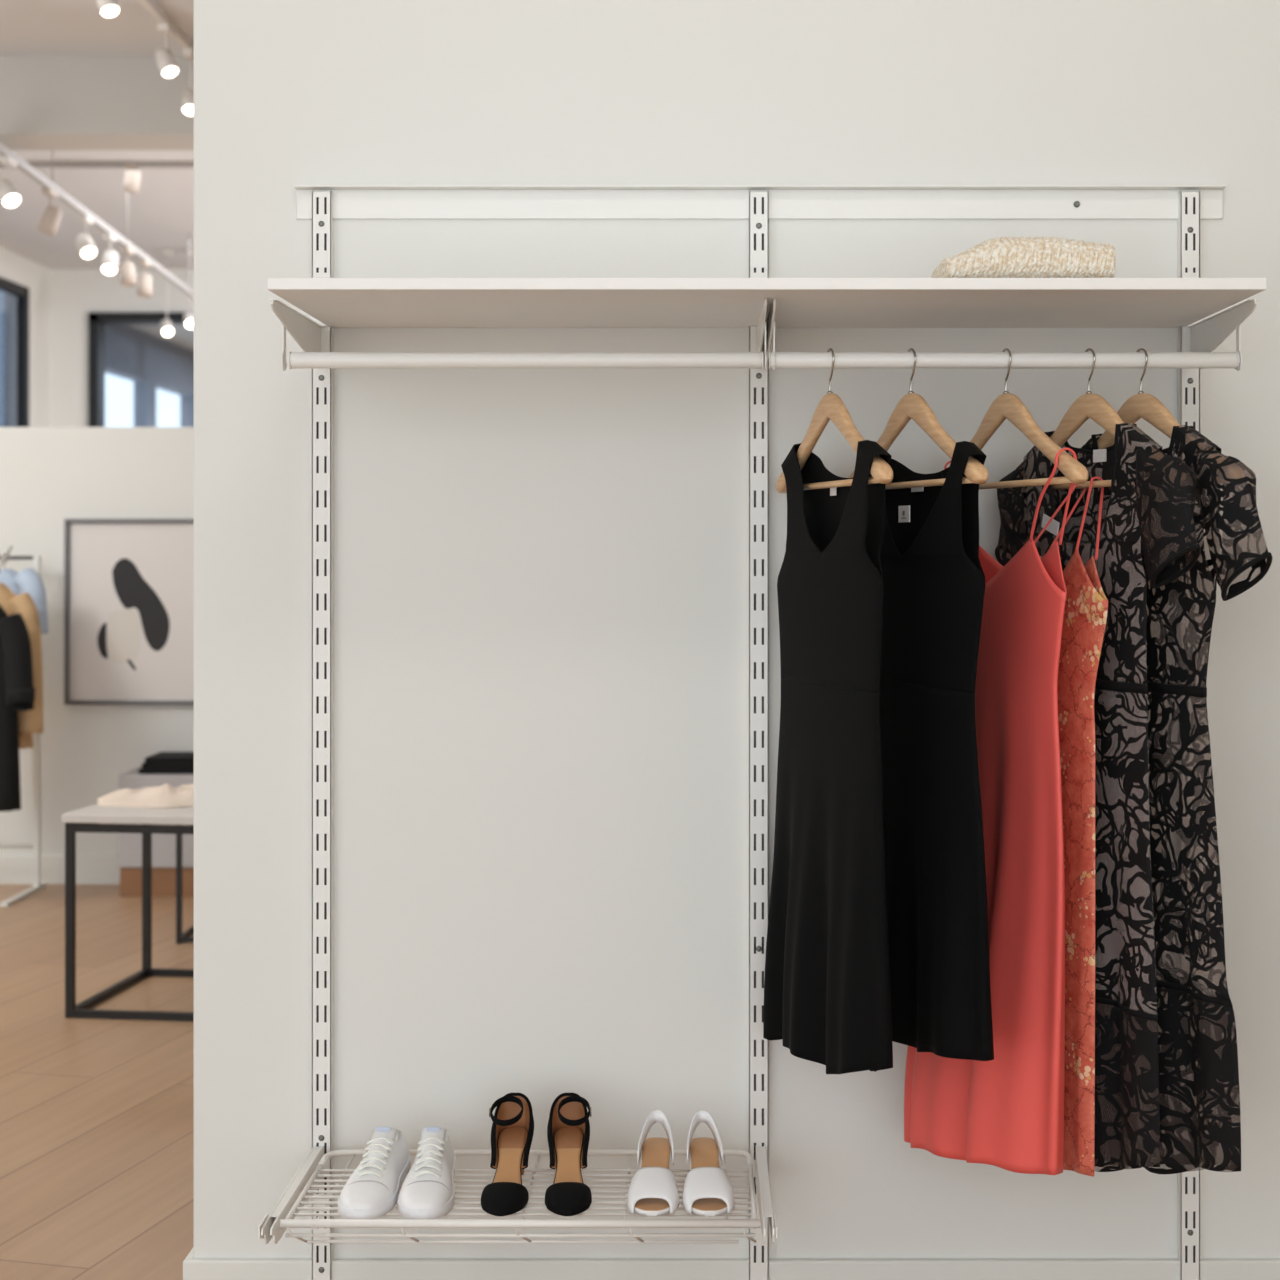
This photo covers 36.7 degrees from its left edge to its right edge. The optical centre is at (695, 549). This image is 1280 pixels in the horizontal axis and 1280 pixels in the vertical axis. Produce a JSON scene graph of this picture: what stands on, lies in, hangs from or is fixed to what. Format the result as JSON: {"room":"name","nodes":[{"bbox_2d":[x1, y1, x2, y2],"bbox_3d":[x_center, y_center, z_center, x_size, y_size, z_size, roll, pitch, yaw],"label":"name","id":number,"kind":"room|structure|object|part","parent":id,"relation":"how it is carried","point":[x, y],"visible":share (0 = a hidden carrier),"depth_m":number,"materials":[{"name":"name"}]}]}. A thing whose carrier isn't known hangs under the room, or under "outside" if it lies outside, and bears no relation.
{"room":"clothing store","nodes":[
{"label":"clothing store","id":0,"kind":"room"},
{"bbox_2d":[0,247,51,426],"bbox_3d":[-4.225,-0.358,5.135,0.150,2.900,14.870,0,0,0],"label":"wall","id":1,"kind":"structure","parent":0,"point":[18,269],"depth_m":12.17,"materials":[{"name":"white paint"}]},
{"bbox_2d":[0,277,28,426],"bbox_3d":[-4.173,-0.718,10.445,0.055,1.820,3.090,0,0,0],"label":"window","id":2,"kind":"structure","parent":1,"relation":"in","point":[14,297],"depth_m":11.81,"materials":[{"name":"black metal"}]},
{"bbox_3d":[-4.176,-0.718,10.445,0.008,1.760,3.030,0,0,0],"label":"pane","id":3,"kind":"part","parent":2,"relation":"part of","materials":[{"name":"clear glass"}]},
{"bbox_2d":[0,57,193,149],"bbox_3d":[-0.075,-1.667,7.215,8.150,0.283,0.290,0,0,0],"label":"beam","id":4,"kind":"structure","parent":1,"relation":"attached to","point":[47,103],"depth_m":7.07,"materials":[{"name":"grey paint"}]},
{"bbox_2d":[0,884,193,1279],"bbox_3d":[-0.050,1.142,10.300,8.500,0.100,25.200,0,0,0],"label":"floor","id":5,"kind":"structure","parent":0,"point":[97,1115],"depth_m":3.83,"materials":[{"name":"brown wood"}]},
{"bbox_2d":[0,545,46,906],"bbox_3d":[-2.429,0.538,5.979,0.644,1.108,0.562,0,0,0],"label":"rack","id":6,"kind":"object","parent":5,"relation":"on","point":[37,885],"visible":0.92,"depth_m":6.19,"materials":[{"name":"white metal"}]},
{"bbox_3d":[-2.158,0.064,5.945,0.012,0.159,0.500,0,0,-9],"label":"sloping arm","id":7,"kind":"part","parent":6,"relation":"part of","materials":[{"name":"white paint"}]},
{"bbox_3d":[-2.429,0.025,6.200,0.602,0.012,0.012,0,0,0],"label":"rail","id":8,"kind":"part","parent":6,"relation":"part of","materials":[{"name":"grey metal"}]},
{"bbox_2d":[0,605,34,811],"bbox_3d":[-2.135,0.436,5.782,0.320,0.692,0.125,0,0,0],"label":"coat","id":9,"kind":"object","parent":6,"relation":"hanging from","point":[17,691],"visible":1,"depth_m":5.77,"materials":[{"name":"black fabric"}]},
{"bbox_2d":[0,571,43,748],"bbox_3d":[-2.157,0.329,5.922,0.320,0.562,0.125,0,0,0],"label":"coat","id":10,"kind":"object","parent":6,"relation":"hanging from","point":[30,722],"visible":0.5,"depth_m":5.89,"materials":[{"name":"fabric"}]},
{"bbox_2d":[0,552,47,633],"bbox_3d":[-2.180,0.161,6.062,0.300,0.309,0.124,0,0,0],"label":"shirt","id":11,"kind":"object","parent":6,"relation":"hanging from","point":[28,580],"visible":0.49,"depth_m":6.04,"materials":[{"name":"fabric"}]},
{"bbox_3d":[-2.119,0.550,6.200,0.018,1.061,0.018,0,0,0],"label":"post","id":12,"kind":"part","parent":6,"relation":"part of","materials":[{"name":"white metal"}]},
{"bbox_2d":[62,804,193,1021],"bbox_3d":[-0.898,0.854,4.661,1.112,0.476,0.472,0,0,7],"label":"table","id":13,"kind":"object","parent":5,"relation":"on","point":[117,819],"visible":0.3,"depth_m":4.50,"materials":[{"name":"black metal"}]},
{"bbox_3d":[-1.462,0.864,4.508,0.018,0.456,0.018,0,0,7],"label":"leg","id":14,"kind":"part","parent":13,"relation":"part of","materials":[{"name":"black metal"}]},
{"bbox_2d":[97,783,193,808],"bbox_3d":[-1.291,0.593,4.727,0.381,0.047,0.266,0,0,0],"label":"scarf","id":15,"kind":"object","parent":13,"relation":"on","point":[165,796],"visible":0.79,"depth_m":4.65,"materials":[{"name":"beige fabric"}]},
{"bbox_3d":[-1.408,0.864,4.947,0.018,0.456,0.018,0,0,7],"label":"leg","id":16,"kind":"part","parent":13,"relation":"part of","materials":[{"name":"black metal"}]},
{"bbox_2d":[118,767,193,896],"bbox_3d":[-1.416,0.899,6.170,0.800,0.385,0.220,0,0,0],"label":"plinth","id":17,"kind":"object","parent":5,"relation":"on","point":[129,844],"visible":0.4,"depth_m":6.06,"materials":[{"name":"grey"}]},
{"bbox_2d":[138,752,193,773],"bbox_3d":[-1.560,0.680,6.170,0.400,0.053,0.180,0,0,0],"label":"sweater","id":18,"kind":"object","parent":17,"relation":"on","point":[161,762],"visible":0.45,"depth_m":6.08,"materials":[{"name":"black fabric"}]},
{"bbox_2d":[176,834,193,943],"bbox_3d":[-1.236,0.905,5.497,0.422,0.374,0.302,0,0,0],"label":"side table","id":19,"kind":"object","parent":5,"relation":"on","point":[181,937],"visible":0.08,"depth_m":5.35,"materials":[{"name":"black metal"}]},
{"bbox_3d":[-1.435,0.912,5.357,0.014,0.360,0.014,0,0,0],"label":"leg","id":20,"kind":"part","parent":19,"relation":"part of","materials":[{"name":"black metal"}]},
{"bbox_2d":[0,427,193,855],"bbox_3d":[-0.075,0.344,6.395,8.150,1.495,0.150,0,0,0],"label":"wall","id":21,"kind":"structure","parent":0,"point":[49,476],"depth_m":6.32,"materials":[{"name":"white paint"}]},
{"bbox_2d":[0,856,119,883],"bbox_3d":[-0.075,1.047,6.312,8.150,0.090,0.015,0,0,0],"label":"baseboard","id":22,"kind":"structure","parent":21,"relation":"attached to","point":[13,869],"depth_m":6.30,"materials":[{"name":"white paint"}]},
{"bbox_2d":[64,519,193,704],"bbox_3d":[-1.771,0.202,6.304,0.580,0.606,0.029,0,0,0],"label":"framed picture","id":23,"kind":"object","parent":21,"relation":"attached to","point":[129,583],"visible":0.71,"depth_m":6.31,"materials":[{"name":"grey metal"}]},
{"bbox_2d":[0,0,193,268],"bbox_3d":[-0.050,-1.858,5.060,8.500,0.100,14.720,0,0,0],"label":"ceiling","id":24,"kind":"structure","parent":0,"point":[161,215],"depth_m":9.36,"materials":[{"name":"white paint"}]},
{"bbox_2d":[0,142,193,298],"bbox_3d":[-2.700,-1.633,8.800,0.024,0.351,5.018,0,0,-5],"label":"track","id":25,"kind":"object","parent":24,"relation":"hanging from","point":[22,165],"visible":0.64,"depth_m":8.51,"materials":[{"name":"grey metal"}]},
{"bbox_2d":[0,156,21,208],"bbox_3d":[-2.558,-1.363,7.177,0.084,0.188,0.116,0,0,-31],"label":"spotlight","id":26,"kind":"object","parent":25,"relation":"hanging from","point":[10,198],"visible":1,"depth_m":7.15,"materials":[{"name":"white metal"}]},
{"bbox_3d":[-2.560,-1.395,7.176,0.008,0.075,0.008,0,0,23],"label":"stem","id":27,"kind":"part","parent":26,"relation":"part of","materials":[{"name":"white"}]},
{"bbox_2d":[37,188,61,235],"bbox_3d":[-2.614,-1.364,7.804,0.088,0.185,0.098,0,0,39],"label":"spotlight","id":28,"kind":"object","parent":25,"relation":"hanging from","point":[49,222],"visible":1,"depth_m":7.78,"materials":[{"name":"beige metal"}]},
{"bbox_3d":[-2.618,-1.647,7.850,0.006,0.321,0.006,0,0,22],"label":"rod","id":29,"kind":"part","parent":25,"relation":"part of","materials":[{"name":"grey metal"}]},
{"bbox_2d":[75,215,96,259],"bbox_3d":[-2.667,-1.363,8.438,0.081,0.188,0.117,0,0,-29],"label":"spotlight","id":30,"kind":"object","parent":25,"relation":"hanging from","point":[86,247],"visible":1,"depth_m":8.41,"materials":[{"name":"white metal"}]},
{"bbox_2d":[101,233,117,275],"bbox_3d":[-2.710,-1.363,8.918,0.072,0.188,0.113,0,0,-9],"label":"spotlight","id":31,"kind":"object","parent":25,"relation":"hanging from","point":[109,266],"visible":1,"depth_m":8.89,"materials":[{"name":"white metal"}]},
{"bbox_3d":[-2.743,-1.647,9.300,0.006,0.321,0.006,0,0,-22],"label":"rod","id":32,"kind":"part","parent":25,"relation":"part of","materials":[{"name":"grey metal"}]},
{"bbox_2d":[120,247,135,286],"bbox_3d":[-2.743,-1.367,9.318,0.078,0.181,0.100,0,0,0],"label":"spotlight","id":33,"kind":"object","parent":25,"relation":"hanging from","point":[127,269],"visible":1,"depth_m":9.29,"materials":[{"name":"beige metal"}]},
{"bbox_2d":[137,260,152,297],"bbox_3d":[-2.780,-1.367,9.730,0.073,0.180,0.100,0,0,0],"label":"spotlight","id":34,"kind":"object","parent":25,"relation":"hanging from","point":[144,288],"visible":1,"depth_m":9.70,"materials":[{"name":"beige metal"}]},
{"bbox_3d":[-2.889,-1.647,11.000,0.006,0.321,0.006,0,0,-22],"label":"rod","id":35,"kind":"part","parent":25,"relation":"part of","materials":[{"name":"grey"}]},
{"bbox_2d":[0,161,193,168],"bbox_3d":[-2.450,-1.797,9.000,2.900,0.022,0.060,0,0,0],"label":"ceiling track","id":36,"kind":"object","parent":24,"relation":"attached to","point":[35,164],"visible":0.44,"depth_m":8.97,"materials":[{"name":"grey metal"}]},
{"bbox_2d":[122,162,140,193],"bbox_3d":[-2.634,-1.733,9.000,0.087,0.138,0.100,0,0,0],"label":"spotlight","id":37,"kind":"object","parent":36,"relation":"hanging from","point":[131,183],"visible":1,"depth_m":8.97,"materials":[{"name":"beige metal"}]},
{"bbox_2d":[138,0,193,49],"bbox_3d":[-1.780,-1.793,5.480,0.024,0.030,3.161,0,0,-1],"label":"ceiling track","id":38,"kind":"object","parent":24,"relation":"attached to","point":[150,6],"visible":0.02,"depth_m":6.50,"materials":[{"name":"white metal"}]},
{"bbox_2d":[96,0,120,17],"bbox_3d":[-1.784,-1.696,5.846,0.072,0.164,0.104,0,0,-23],"label":"spotlight","id":39,"kind":"object","parent":38,"relation":"attached to","point":[107,8],"visible":1,"depth_m":5.82,"materials":[{"name":"white metal"}]},
{"bbox_2d":[155,23,178,78],"bbox_3d":[-1.797,-1.690,6.553,0.074,0.175,0.104,0,0,-24],"label":"spotlight","id":40,"kind":"object","parent":38,"relation":"attached to","point":[168,67],"visible":1,"depth_m":6.53,"materials":[{"name":"white metal"}]},
{"bbox_3d":[-1.798,-1.718,6.553,0.008,0.071,0.008,0,0,22],"label":"stem","id":41,"kind":"part","parent":40,"relation":"part of","materials":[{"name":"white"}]},
{"bbox_2d":[182,49,193,116],"bbox_3d":[-1.801,-1.663,6.885,0.066,0.230,0.100,0,0,0],"label":"spotlight","id":42,"kind":"object","parent":38,"relation":"attached to","point":[188,94],"visible":0.65,"depth_m":6.86,"materials":[{"name":"white metal"}]},
{"bbox_3d":[-1.803,-1.691,6.885,0.008,0.126,0.008,0,0,-22],"label":"stem","id":43,"kind":"part","parent":42,"relation":"part of","materials":[{"name":"white metal"}]},
{"bbox_2d":[161,249,173,336],"bbox_3d":[-3.182,-1.540,11.601,0.073,0.524,0.121,0,0,-23],"label":"spotlight","id":44,"kind":"object","parent":24,"relation":"hanging from","point":[167,330],"visible":1,"depth_m":11.58,"materials":[{"name":"white metal"}]},
{"bbox_3d":[-3.182,-1.572,11.600,0.008,0.413,0.008,0,0,-22],"label":"stem","id":45,"kind":"part","parent":44,"relation":"part of","materials":[{"name":"white metal"}]},
{"bbox_2d":[184,249,193,328],"bbox_3d":[-3.044,-1.564,11.601,0.073,0.476,0.121,0,0,-23],"label":"spotlight","id":46,"kind":"object","parent":24,"relation":"hanging from","point":[189,315],"visible":0.7,"depth_m":11.58,"materials":[{"name":"white metal"}]},
{"bbox_3d":[-3.043,-1.596,11.600,0.008,0.365,0.008,0,0,-22],"label":"stem","id":47,"kind":"part","parent":46,"relation":"part of","materials":[{"name":"white metal"}]},
{"bbox_2d":[52,269,193,426],"bbox_3d":[-0.075,-0.358,12.495,8.150,2.900,0.150,0,0,0],"label":"wall","id":48,"kind":"structure","parent":0,"point":[76,293],"depth_m":12.42,"materials":[{"name":"white paint"}]},
{"bbox_2d":[89,312,193,426],"bbox_3d":[-3.101,-0.717,12.465,1.603,1.618,0.150,0,0,0],"label":"window","id":49,"kind":"structure","parent":48,"relation":"in","point":[97,320],"depth_m":12.39,"materials":[{"name":"black"}]},
{"bbox_2d":[105,324,193,426],"bbox_3d":[-3.971,-0.233,17.635,0.120,2.650,10.130,0,0,0],"label":"wall","id":50,"kind":"structure","parent":0,"point":[149,360],"depth_m":13.82,"materials":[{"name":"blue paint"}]},
{"bbox_2d":[130,324,193,349],"bbox_3d":[-0.016,-1.608,17.685,8.031,0.100,10.230,0,0,0],"label":"ceiling","id":51,"kind":"structure","parent":0,"point":[183,336],"depth_m":13.81,"materials":[{"name":"white paint"}]},
{"bbox_2d":[194,0,1279,1258],"bbox_3d":[1.648,-0.358,2.780,4.704,2.900,0.160,0,0,0],"label":"wall","id":52,"kind":"structure","parent":0,"point":[541,576],"depth_m":2.70,"materials":[{"name":"white paint"}]},
{"bbox_2d":[312,191,332,1279],"bbox_3d":[-0.521,0.281,2.690,0.027,1.562,0.019,0,0,0],"label":"upright","id":53,"kind":"object","parent":52,"relation":"attached to","point":[322,201],"visible":0.96,"depth_m":2.68,"materials":[{"name":"white metal"}]},
{"bbox_2d":[258,1146,322,1243],"bbox_3d":[-0.526,0.853,2.518,0.017,0.054,0.328,0,0,0],"label":"bracket","id":54,"kind":"object","parent":53,"relation":"attached to","point":[269,1227],"visible":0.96,"depth_m":2.48,"materials":[{"name":"white metal"}]},
{"bbox_2d":[269,299,323,370],"bbox_3d":[-0.523,-0.269,2.528,0.011,0.082,0.306,0,0,0],"label":"shelf bracket","id":55,"kind":"object","parent":53,"relation":"attached to","point":[306,332],"visible":0.91,"depth_m":2.52,"materials":[{"name":"white metal"}]},
{"bbox_2d":[183,1247,1279,1279],"bbox_3d":[1.642,1.042,2.780,4.716,0.101,0.184,0,0,0],"label":"baseboard","id":56,"kind":"structure","parent":52,"relation":"attached to","point":[193,1269],"depth_m":2.69,"materials":[{"name":"white paint"}]},
{"bbox_2d":[749,191,767,1279],"bbox_3d":[0.087,0.281,2.690,0.027,1.562,0.019,0,0,0],"label":"upright","id":57,"kind":"object","parent":52,"relation":"attached to","point":[758,200],"visible":0.81,"depth_m":2.68,"materials":[{"name":"white metal"}]},
{"bbox_2d":[280,1149,760,1242],"bbox_3d":[-0.217,0.848,2.525,0.592,0.041,0.297,0,0,0],"label":"shoe shelf","id":58,"kind":"object","parent":57,"relation":"on","point":[288,1223],"visible":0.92,"depth_m":2.41,"materials":[{"name":"white metal"}]},
{"bbox_3d":[-0.509,0.834,2.496,0.006,0.006,0.228,0,0,0],"label":"rail","id":59,"kind":"part","parent":58,"relation":"part of","materials":[{"name":"white metal"}]},
{"bbox_2d":[338,1127,409,1218],"bbox_3d":[-0.415,0.798,2.514,0.070,0.070,0.235,0,0,2],"label":"sneaker","id":60,"kind":"object","parent":58,"relation":"on","point":[372,1190],"visible":0.98,"depth_m":2.46,"materials":[{"name":"white leather"}]},
{"bbox_2d":[398,1127,455,1218],"bbox_3d":[-0.346,0.798,2.514,0.070,0.070,0.235,0,0,-3],"label":"sneaker","id":61,"kind":"object","parent":58,"relation":"on","point":[427,1191],"visible":1,"depth_m":2.45,"materials":[{"name":"white leather"}]},
{"bbox_2d":[481,1093,533,1215],"bbox_3d":[-0.244,0.782,2.502,0.060,0.101,0.202,0,0,0],"label":"pump","id":62,"kind":"object","parent":58,"relation":"on","point":[512,1130],"visible":1,"depth_m":2.53,"materials":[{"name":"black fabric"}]},
{"bbox_3d":[-0.217,0.832,2.382,0.592,0.010,0.010,0,0,0],"label":"rail","id":63,"kind":"part","parent":58,"relation":"part of","materials":[{"name":"white metal"}]},
{"bbox_3d":[-0.218,0.834,2.642,0.590,0.008,0.064,0,0,0],"label":"rail","id":64,"kind":"part","parent":58,"relation":"part of","materials":[{"name":"white metal"}]},
{"bbox_2d":[545,1093,591,1215],"bbox_3d":[-0.165,0.782,2.502,0.060,0.101,0.202,0,0,-3],"label":"pump","id":65,"kind":"object","parent":58,"relation":"on","point":[568,1128],"visible":1,"depth_m":2.53,"materials":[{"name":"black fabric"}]},
{"bbox_2d":[627,1110,678,1215],"bbox_3d":[-0.053,0.793,2.501,0.066,0.079,0.196,0,0,1],"label":"sandal","id":66,"kind":"object","parent":58,"relation":"on","point":[653,1189],"visible":1,"depth_m":2.46,"materials":[{"name":"white leather"}]},
{"bbox_2d":[682,1110,734,1215],"bbox_3d":[0.013,0.793,2.501,0.066,0.079,0.196,0,0,-2],"label":"sandal","id":67,"kind":"object","parent":58,"relation":"on","point":[707,1190],"visible":1,"depth_m":2.46,"materials":[{"name":"white leather"}]},
{"bbox_3d":[0.073,0.834,2.496,0.006,0.006,0.228,0,0,0],"label":"rail","id":68,"kind":"part","parent":58,"relation":"part of","materials":[{"name":"white metal"}]},
{"bbox_2d":[288,351,763,368],"bbox_3d":[-0.216,-0.242,2.460,0.604,0.023,0.023,0,0,0],"label":"closet rod","id":69,"kind":"object","parent":57,"relation":"attached to","point":[296,360],"visible":1,"depth_m":2.45,"materials":[{"name":"white metal"}]},
{"bbox_2d":[755,1146,776,1243],"bbox_3d":[0.091,0.853,2.518,0.017,0.054,0.328,0,0,0],"label":"bracket","id":70,"kind":"object","parent":57,"relation":"attached to","point":[762,1182],"visible":1,"depth_m":2.50,"materials":[{"name":"white metal"}]},
{"bbox_2d":[757,299,775,370],"bbox_3d":[0.093,-0.269,2.528,0.016,0.082,0.306,0,0,0],"label":"shelf bracket","id":71,"kind":"object","parent":57,"relation":"attached to","point":[765,329],"visible":0.96,"depth_m":2.46,"materials":[{"name":"white metal"}]},
{"bbox_2d":[267,278,1266,327],"bbox_3d":[0.083,-0.318,2.498,1.240,0.014,0.396,0,0,0],"label":"shelf board","id":72,"kind":"object","parent":57,"relation":"on","point":[335,302],"visible":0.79,"depth_m":2.42,"materials":[{"name":"white laminate"}]},
{"bbox_2d":[931,236,1115,277],"bbox_3d":[0.407,-0.357,2.430,0.216,0.062,0.181,0,0,0],"label":"clutch bag","id":73,"kind":"object","parent":72,"relation":"on","point":[1000,257],"visible":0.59,"depth_m":2.35,"materials":[{"name":"beige fabric"}]},
{"bbox_2d":[294,185,1226,218],"bbox_3d":[0.089,-0.485,2.688,1.295,0.044,0.024,0,0,0],"label":"rail","id":74,"kind":"object","parent":52,"relation":"attached to","point":[349,201],"visible":1,"depth_m":2.69,"materials":[{"name":"white metal"}]},
{"bbox_2d":[1178,191,1199,1279],"bbox_3d":[0.687,0.281,2.690,0.027,1.562,0.019,0,0,0],"label":"upright","id":75,"kind":"object","parent":52,"relation":"attached to","point":[1188,201],"visible":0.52,"depth_m":2.68,"materials":[{"name":"white metal"}]},
{"bbox_2d":[1188,299,1257,370],"bbox_3d":[0.689,-0.269,2.528,0.011,0.082,0.306,0,0,0],"label":"shelf bracket","id":76,"kind":"object","parent":75,"relation":"attached to","point":[1208,334],"visible":0.94,"depth_m":2.53,"materials":[{"name":"white metal"}]},
{"bbox_2d":[768,351,1239,368],"bbox_3d":[0.392,-0.242,2.460,0.598,0.023,0.023,0,0,0],"label":"closet rod","id":77,"kind":"object","parent":76,"relation":"attached to","point":[783,360],"visible":1,"depth_m":2.45,"materials":[{"name":"white metal"}]},
{"bbox_2d":[776,348,892,492],"bbox_3d":[0.171,-0.168,2.460,0.022,0.180,0.417,0,0,-15],"label":"wooden hanger","id":78,"kind":"object","parent":77,"relation":"hanging from","point":[831,406],"visible":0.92,"depth_m":2.44,"materials":[{"name":"brown wood"}]},
{"bbox_2d":[763,440,892,1073],"bbox_3d":[0.167,0.266,2.461,0.095,0.815,0.410,0,0,-15],"label":"dress","id":79,"kind":"object","parent":78,"relation":"hanging from","point":[827,984],"visible":0.94,"depth_m":2.40,"materials":[{"name":"black fabric"}]},
{"bbox_2d":[848,348,987,489],"bbox_3d":[0.274,-0.168,2.460,0.021,0.180,0.417,0,0,-17],"label":"wooden hanger","id":80,"kind":"object","parent":77,"relation":"hanging from","point":[911,405],"visible":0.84,"depth_m":2.42,"materials":[{"name":"brown wood"}]},
{"bbox_2d":[880,441,993,1060],"bbox_3d":[0.289,0.261,2.458,0.091,0.802,0.422,0,0,-17],"label":"dress","id":81,"kind":"object","parent":80,"relation":"hanging from","point":[934,577],"visible":0.71,"depth_m":2.35,"materials":[{"name":"black fabric"}]},
{"bbox_2d":[949,348,1087,489],"bbox_3d":[0.395,-0.168,2.460,0.021,0.180,0.417,0,0,-16],"label":"wooden hanger","id":82,"kind":"object","parent":77,"relation":"hanging from","point":[1007,405],"visible":0.87,"depth_m":2.41,"materials":[{"name":"brown wood"}]},
{"bbox_2d":[1009,348,1185,492],"bbox_3d":[0.501,-0.168,2.460,0.021,0.180,0.417,0,0,-19],"label":"wooden hanger","id":83,"kind":"object","parent":77,"relation":"hanging from","point":[1095,407],"visible":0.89,"depth_m":2.45,"materials":[{"name":"brown wood"}]},
{"bbox_2d":[1034,477,1107,1176],"bbox_3d":[0.473,0.359,2.453,0.077,0.882,0.267,0,0,-16],"label":"dress","id":84,"kind":"object","parent":83,"relation":"hanging from","point":[1086,604],"visible":0.52,"depth_m":2.37,"materials":[{"name":"fabric"}]},
{"bbox_2d":[1054,348,1243,492],"bbox_3d":[0.568,-0.168,2.460,0.022,0.180,0.417,0,0,-20],"label":"wooden hanger","id":85,"kind":"object","parent":77,"relation":"hanging from","point":[1148,407],"visible":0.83,"depth_m":2.43,"materials":[{"name":"brown wood"}]},
{"bbox_2d":[1038,425,1272,1173],"bbox_3d":[0.563,0.342,2.458,0.058,0.991,0.528,0,0,-20],"label":"dress","id":86,"kind":"object","parent":85,"relation":"hanging from","point":[1213,1068],"visible":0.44,"depth_m":2.36,"materials":[{"name":"black fabric"}]},
{"bbox_2d":[904,448,1076,1174],"bbox_3d":[0.368,0.342,2.469,0.108,0.928,0.368,0,0,-16],"label":"dress","id":87,"kind":"object","parent":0,"point":[1006,1112],"visible":0.71,"depth_m":2.38,"materials":[{"name":"red fabric"}]},
{"bbox_2d":[995,423,1200,1169],"bbox_3d":[0.496,0.339,2.458,0.059,0.992,0.484,0,0,-19],"label":"dress","id":88,"kind":"object","parent":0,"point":[1123,654],"visible":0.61,"depth_m":2.37,"materials":[{"name":"black fabric"}]}
]}

